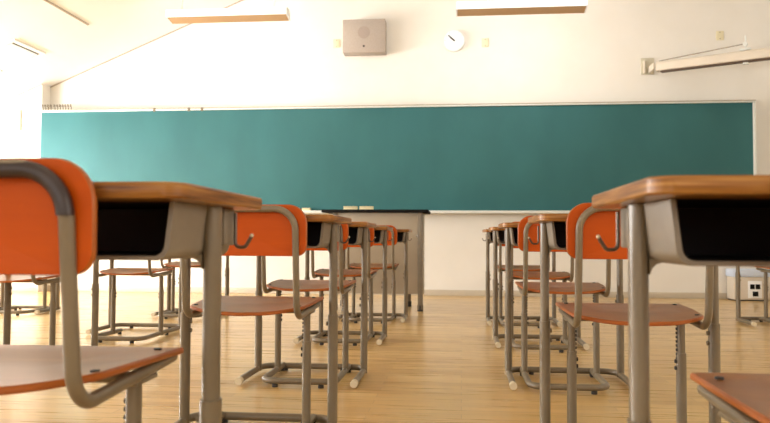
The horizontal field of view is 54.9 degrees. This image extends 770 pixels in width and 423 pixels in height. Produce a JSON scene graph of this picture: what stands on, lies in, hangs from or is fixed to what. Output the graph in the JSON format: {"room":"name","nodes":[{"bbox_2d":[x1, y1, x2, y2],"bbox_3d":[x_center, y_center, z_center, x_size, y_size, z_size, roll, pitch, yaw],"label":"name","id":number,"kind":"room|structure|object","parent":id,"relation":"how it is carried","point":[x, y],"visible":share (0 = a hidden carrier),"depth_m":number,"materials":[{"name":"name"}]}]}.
{"room":"classroom","nodes":[
{"label":"classroom","id":0,"kind":"room"},
{"bbox_2d":[0,0,239,101],"bbox_3d":[-0.667,-2.266,2.786,11.100,2.502,11.837,0,-2,6],"label":"ceiling","id":1,"kind":"structure","parent":0,"point":[72,47],"depth_m":8.01,"materials":[{"name":"paint"}]},
{"bbox_2d":[0,39,45,73],"bbox_3d":[-3.920,-1.604,7.706,0.500,0.225,0.560,0,-2,6],"label":"ceiling vent","id":2,"kind":"object","parent":1,"relation":"in","point":[14,53],"visible":1,"depth_m":7.75,"materials":[{"name":"paint"}]},
{"bbox_2d":[44,0,88,24],"bbox_3d":[-3.415,-2.061,4.602,0.016,0.015,6.300,0,-2,6],"label":"trim","id":3,"kind":"structure","parent":1,"relation":"attached to","point":[47,1],"depth_m":7.29,"materials":[{"name":"beige"}]},
{"bbox_2d":[165,0,289,23],"bbox_3d":[-1.539,-2.349,7.294,1.210,0.948,0.164,0,-2,6],"label":"lamp","id":4,"kind":"object","parent":1,"relation":"hanging from","point":[254,14],"visible":1,"depth_m":7.23,"materials":[{"name":"white metal"}]},
{"bbox_2d":[166,7,285,16],"bbox_3d":[-1.549,-1.938,7.199,1.202,0.067,0.004,0,-2,6],"label":"diffuser","id":5,"kind":"object","parent":4,"relation":"attached to","point":[254,11],"depth_m":7.20,"materials":[{"name":"white plastic"}]},
{"bbox_2d":[456,0,587,16],"bbox_3d":[1.282,-2.471,7.008,1.210,1.194,0.164,0,-2,6],"label":"lamp","id":6,"kind":"object","parent":1,"relation":"hanging from","point":[500,7],"visible":1,"depth_m":6.94,"materials":[{"name":"white metal"}]},
{"bbox_2d":[457,0,586,8],"bbox_3d":[1.271,-1.937,6.909,1.202,0.067,0.004,0,-2,6],"label":"diffuser","id":7,"kind":"object","parent":6,"relation":"attached to","point":[500,4],"depth_m":6.91,"materials":[{"name":"white plastic"}]},
{"bbox_2d":[0,291,769,422],"bbox_3d":[-0.680,0.792,2.675,11.100,0.120,11.837,0,-2,6],"label":"floor","id":8,"kind":"structure","parent":0,"point":[443,364],"depth_m":3.81,"materials":[{"name":"brown wood"}]},
{"bbox_2d":[0,279,48,315],"bbox_3d":[-3.056,0.482,6.246,0.412,0.738,0.454,0,-2,6],"label":"chair","id":9,"kind":"object","parent":8,"relation":"on","point":[15,308],"visible":0.05,"depth_m":6.28,"materials":[{"name":"grey metal"}]},
{"bbox_2d":[12,286,38,291],"bbox_3d":[-4.721,0.898,8.657,1.432,0.066,0.012,0,-2,6],"label":"baseboard","id":10,"kind":"structure","parent":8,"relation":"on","point":[14,288],"depth_m":8.59,"materials":[{"name":"plastic"}]},
{"bbox_2d":[0,275,59,344],"bbox_3d":[-1.948,0.403,3.921,0.412,0.738,0.454,0,-2,6],"label":"chair","id":11,"kind":"object","parent":8,"relation":"on","point":[36,279],"visible":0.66,"depth_m":3.96,"materials":[{"name":"orange laminate"}]},
{"bbox_2d":[0,277,60,313],"bbox_3d":[-3.084,0.501,6.366,0.593,0.709,0.500,0,-2,6],"label":"school desk","id":12,"kind":"object","parent":8,"relation":"on","point":[58,307],"visible":0.09,"depth_m":6.43,"materials":[{"name":"grey metal"}]},
{"bbox_2d":[3,260,98,345],"bbox_3d":[-1.827,0.420,3.976,0.593,0.709,0.500,0,-2,6],"label":"school desk","id":13,"kind":"object","parent":8,"relation":"on","point":[7,286],"visible":0.13,"depth_m":4.02,"materials":[{"name":"grey metal"}]},
{"bbox_2d":[0,158,183,422],"bbox_3d":[-0.556,0.306,1.088,0.412,0.738,0.454,0,-2,5],"label":"chair","id":14,"kind":"object","parent":8,"relation":"on","point":[48,206],"visible":1,"depth_m":0.94,"materials":[{"name":"orange laminate"}]},
{"bbox_2d":[85,260,181,335],"bbox_3d":[-1.660,0.460,5.063,0.593,0.709,0.500,0,-2,6],"label":"school desk","id":15,"kind":"object","parent":8,"relation":"on","point":[176,327],"visible":0.21,"depth_m":5.13,"materials":[{"name":"grey metal"}]},
{"bbox_2d":[98,260,173,342],"bbox_3d":[-1.602,0.432,4.700,0.412,0.738,0.454,0,-2,6],"label":"chair","id":16,"kind":"object","parent":8,"relation":"on","point":[152,272],"visible":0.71,"depth_m":4.74,"materials":[{"name":"grey metal"}]},
{"bbox_2d":[92,181,261,422],"bbox_3d":[-0.531,0.322,1.118,0.593,0.709,0.500,0,-2,6],"label":"school desk","id":17,"kind":"object","parent":8,"relation":"on","point":[146,220],"visible":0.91,"depth_m":1.15,"materials":[{"name":"grey metal"}]},
{"bbox_2d":[160,260,202,318],"bbox_3d":[-1.592,0.480,6.015,0.412,0.738,0.454,0,-2,6],"label":"chair","id":18,"kind":"object","parent":8,"relation":"on","point":[166,315],"visible":0.35,"depth_m":6.07,"materials":[{"name":"grey metal"}]},
{"bbox_2d":[151,256,229,316],"bbox_3d":[-1.577,0.500,6.160,0.593,0.709,0.500,0,-2,6],"label":"school desk","id":19,"kind":"object","parent":8,"relation":"on","point":[227,268],"visible":0.16,"depth_m":6.20,"materials":[{"name":"grey metal"}]},
{"bbox_2d":[180,204,323,422],"bbox_3d":[-0.423,0.353,2.373,0.412,0.738,0.454,0,-2,6],"label":"chair","id":20,"kind":"object","parent":8,"relation":"on","point":[277,229],"visible":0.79,"depth_m":2.24,"materials":[{"name":"orange laminate"}]},
{"bbox_2d":[174,214,350,422],"bbox_3d":[-0.430,0.369,2.410,0.593,0.709,0.500,0,-2,6],"label":"school desk","id":21,"kind":"object","parent":8,"relation":"on","point":[322,229],"visible":0.6,"depth_m":2.47,"materials":[{"name":"grey metal"}]},
{"bbox_2d":[234,222,375,387],"bbox_3d":[-0.355,0.406,3.423,0.593,0.709,0.500,0,-2,6],"label":"school desk","id":22,"kind":"object","parent":8,"relation":"on","point":[359,233],"visible":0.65,"depth_m":3.46,"materials":[{"name":"grey metal"}]},
{"bbox_2d":[261,224,355,388],"bbox_3d":[-0.349,0.390,3.390,0.412,0.738,0.454,0,-2,6],"label":"chair","id":23,"kind":"object","parent":8,"relation":"on","point":[279,285],"visible":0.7,"depth_m":3.35,"materials":[{"name":"grey metal"}]},
{"bbox_2d":[293,227,392,344],"bbox_3d":[-0.259,0.452,4.688,0.593,0.709,0.500,0,-2,6],"label":"school desk","id":24,"kind":"object","parent":8,"relation":"on","point":[381,234],"visible":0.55,"depth_m":4.72,"materials":[{"name":"grey metal"}]},
{"bbox_2d":[311,228,377,345],"bbox_3d":[-0.256,0.436,4.641,0.412,0.738,0.454,0,-2,6],"label":"chair","id":25,"kind":"object","parent":8,"relation":"on","point":[321,273],"visible":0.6,"depth_m":4.62,"materials":[{"name":"grey metal"}]},
{"bbox_2d":[347,225,398,323],"bbox_3d":[-0.097,0.478,5.790,0.412,0.738,0.454,0,-2,6],"label":"chair","id":26,"kind":"object","parent":8,"relation":"on","point":[392,266],"visible":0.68,"depth_m":5.70,"materials":[{"name":"grey metal"}]},
{"bbox_2d":[338,229,411,322],"bbox_3d":[-0.090,0.495,5.853,0.593,0.709,0.500,0,-2,6],"label":"school desk","id":27,"kind":"object","parent":8,"relation":"on","point":[402,234],"visible":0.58,"depth_m":5.89,"materials":[{"name":"grey metal"}]},
{"bbox_2d":[321,209,430,310],"bbox_3d":[-0.069,0.437,6.771,0.945,0.891,0.540,0,-2,6],"label":"desk","id":28,"kind":"object","parent":8,"relation":"on","point":[413,219],"visible":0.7,"depth_m":6.54,"materials":[{"name":"black laminate"}]},
{"bbox_2d":[343,206,357,208],"bbox_3d":[-0.310,-0.030,6.693,0.125,0.034,0.054,0,-2,6],"label":"eraser","id":29,"kind":"object","parent":28,"relation":"on","point":[345,207],"visible":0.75,"depth_m":6.67,"materials":[{"name":"beige fabric"}]},
{"bbox_2d":[359,206,373,208],"bbox_3d":[-0.166,-0.030,6.678,0.125,0.034,0.054,0,-2,6],"label":"eraser","id":30,"kind":"object","parent":28,"relation":"on","point":[361,207],"visible":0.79,"depth_m":6.65,"materials":[{"name":"beige fabric"}]},
{"bbox_2d":[482,229,561,326],"bbox_3d":[1.040,0.492,5.650,0.593,0.709,0.500,0,-2,6],"label":"school desk","id":31,"kind":"object","parent":8,"relation":"on","point":[489,234],"visible":0.45,"depth_m":5.72,"materials":[{"name":"grey metal"}]},
{"bbox_2d":[498,244,549,327],"bbox_3d":[1.028,0.473,5.534,0.412,0.738,0.454,0,-2,6],"label":"chair","id":32,"kind":"object","parent":8,"relation":"on","point":[531,268],"visible":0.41,"depth_m":5.50,"materials":[{"name":"grey metal"}]},
{"bbox_2d":[488,227,588,349],"bbox_3d":[0.933,0.451,4.533,0.593,0.709,0.500,0,-2,6],"label":"school desk","id":33,"kind":"object","parent":8,"relation":"on","point":[497,232],"visible":0.48,"depth_m":4.61,"materials":[{"name":"grey metal"}]},
{"bbox_2d":[511,246,573,352],"bbox_3d":[0.917,0.432,4.410,0.412,0.738,0.454,0,-2,6],"label":"chair","id":34,"kind":"object","parent":8,"relation":"on","point":[515,275],"visible":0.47,"depth_m":4.35,"materials":[{"name":"grey metal"}]},
{"bbox_2d":[515,215,610,394],"bbox_3d":[0.786,0.391,3.288,0.412,0.738,0.454,0,-2,6],"label":"chair","id":35,"kind":"object","parent":8,"relation":"on","point":[525,230],"visible":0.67,"depth_m":3.18,"materials":[{"name":"grey metal"}]},
{"bbox_2d":[498,222,628,389],"bbox_3d":[0.815,0.408,3.341,0.593,0.709,0.500,0,-2,6],"label":"school desk","id":36,"kind":"object","parent":8,"relation":"on","point":[511,228],"visible":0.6,"depth_m":3.41,"materials":[{"name":"grey metal"}]},
{"bbox_2d":[528,214,720,422],"bbox_3d":[0.739,0.366,2.201,0.593,0.709,0.500,0,-2,6],"label":"school desk","id":37,"kind":"object","parent":8,"relation":"on","point":[552,226],"visible":0.49,"depth_m":2.27,"materials":[{"name":"grey metal"}]},
{"bbox_2d":[556,203,713,422],"bbox_3d":[0.717,0.350,2.155,0.412,0.738,0.454,0,-2,6],"label":"chair","id":38,"kind":"object","parent":8,"relation":"on","point":[584,222],"visible":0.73,"depth_m":2.04,"materials":[{"name":"orange laminate"}]},
{"bbox_2d":[592,175,769,422],"bbox_3d":[0.600,0.320,0.942,0.593,0.709,0.500,0,-2,6],"label":"school desk","id":39,"kind":"object","parent":8,"relation":"on","point":[689,220],"visible":1,"depth_m":1.03,"materials":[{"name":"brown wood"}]},
{"bbox_2d":[690,372,769,422],"bbox_3d":[0.634,0.304,0.903,0.412,0.738,0.454,0,-2,6],"label":"chair","id":40,"kind":"object","parent":8,"relation":"on","point":[738,397],"visible":1,"depth_m":1.02,"materials":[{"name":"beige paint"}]},
{"bbox_2d":[726,268,769,300],"bbox_3d":[3.833,0.772,7.829,0.380,0.330,0.233,0,-2,6],"label":"box","id":41,"kind":"object","parent":8,"relation":"on","point":[752,280],"depth_m":7.73,"materials":[{"name":"white plastic"}]},
{"bbox_2d":[735,266,769,325],"bbox_3d":[2.982,0.501,5.660,0.593,0.709,0.500,0,-2,6],"label":"school desk","id":42,"kind":"object","parent":8,"relation":"on","point":[747,320],"visible":0.38,"depth_m":5.73,"materials":[{"name":"grey metal"}]},
{"bbox_2d":[756,267,769,322],"bbox_3d":[3.070,0.484,5.594,0.412,0.738,0.454,0,-2,6],"label":"chair","id":43,"kind":"object","parent":8,"relation":"on","point":[765,285],"visible":0.85,"depth_m":5.67,"materials":[{"name":"grey metal"}]},
{"bbox_2d":[47,0,769,292],"bbox_3d":[-0.074,-1.105,8.535,11.100,4.101,0.200,0,-2,6],"label":"wall","id":44,"kind":"structure","parent":0,"point":[594,55],"depth_m":8.35,"materials":[{"name":"paint"}]},
{"bbox_2d":[17,110,20,130],"bbox_3d":[-4.282,-1.067,8.679,0.040,0.240,0.020,0,-2,6],"label":"wall strip","id":45,"kind":"object","parent":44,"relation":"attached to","point":[18,111],"visible":1,"depth_m":8.67,"materials":[{"name":"beige"}]},
{"bbox_2d":[0,84,50,291],"bbox_3d":[-4.713,-0.279,8.794,1.420,2.429,0.177,0,-2,6],"label":"wall","id":46,"kind":"structure","parent":44,"relation":"attached to","point":[25,143],"depth_m":8.68,"materials":[{"name":"paint"}]},
{"bbox_2d":[0,0,242,103],"bbox_3d":[-0.090,-2.021,8.376,10.700,2.282,0.187,0,-2,6],"label":"trim","id":47,"kind":"structure","parent":44,"relation":"attached to","point":[240,0],"depth_m":8.74,"materials":[{"name":"beige"}]},
{"bbox_2d":[333,39,339,47],"bbox_3d":[-0.554,-1.928,8.509,0.080,0.100,0.011,0,-2,6],"label":"wall plate","id":48,"kind":"object","parent":44,"relation":"attached to","point":[336,42],"visible":1,"depth_m":8.51,"materials":[{"name":"beige plastic"}]},
{"bbox_2d":[343,19,386,55],"bbox_3d":[-0.229,-1.969,8.395,0.480,0.375,0.174,0,-2,6],"label":"wall speaker","id":49,"kind":"object","parent":44,"relation":"attached to","point":[361,37],"visible":1,"depth_m":8.32,"materials":[{"name":"plastic"}]},
{"bbox_2d":[47,285,727,298],"bbox_3d":[0.613,0.907,8.284,9.280,0.066,0.012,0,-2,6],"label":"baseboard","id":50,"kind":"structure","parent":44,"relation":"attached to","point":[674,295],"depth_m":8.28,"materials":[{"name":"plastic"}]},
{"bbox_2d":[40,100,756,213],"bbox_3d":[-0.045,-0.578,8.276,7.968,1.203,0.269,0,-2,6],"label":"chalkboard","id":51,"kind":"object","parent":44,"relation":"attached to","point":[490,158],"visible":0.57,"depth_m":8.18,"materials":[{"name":"green metal"}]},
{"bbox_2d":[443,30,464,51],"bbox_3d":[0.777,-1.923,8.351,0.244,0.244,0.052,0,-2,6],"label":"wall clock","id":52,"kind":"object","parent":44,"relation":"attached to","point":[453,40],"visible":1,"depth_m":8.33,"materials":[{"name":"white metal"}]},
{"bbox_2d":[482,38,488,46],"bbox_3d":[1.127,-1.898,8.334,0.080,0.100,0.011,0,-2,6],"label":"wall plate","id":53,"kind":"object","parent":44,"relation":"attached to","point":[485,41],"visible":1,"depth_m":8.33,"materials":[{"name":"beige plastic"}]},
{"bbox_2d":[641,58,654,74],"bbox_3d":[2.870,-1.598,8.039,0.140,0.185,0.220,0,-2,6],"label":"bracket","id":54,"kind":"object","parent":44,"relation":"attached to","point":[647,64],"visible":1,"depth_m":8.13,"materials":[{"name":"beige metal"}]},
{"bbox_2d":[656,36,769,72],"bbox_3d":[3.620,-1.615,7.407,1.750,0.290,0.100,-1,-3,35],"label":"projection screen","id":55,"kind":"object","parent":54,"relation":"attached to","point":[745,55],"visible":1,"depth_m":7.54,"materials":[{"name":"white"}]},
{"bbox_2d":[716,31,723,39],"bbox_3d":[3.648,-1.916,8.075,0.080,0.100,0.011,0,-2,6],"label":"wall plate","id":56,"kind":"object","parent":44,"relation":"attached to","point":[719,34],"visible":1,"depth_m":8.07,"materials":[{"name":"beige plastic"}]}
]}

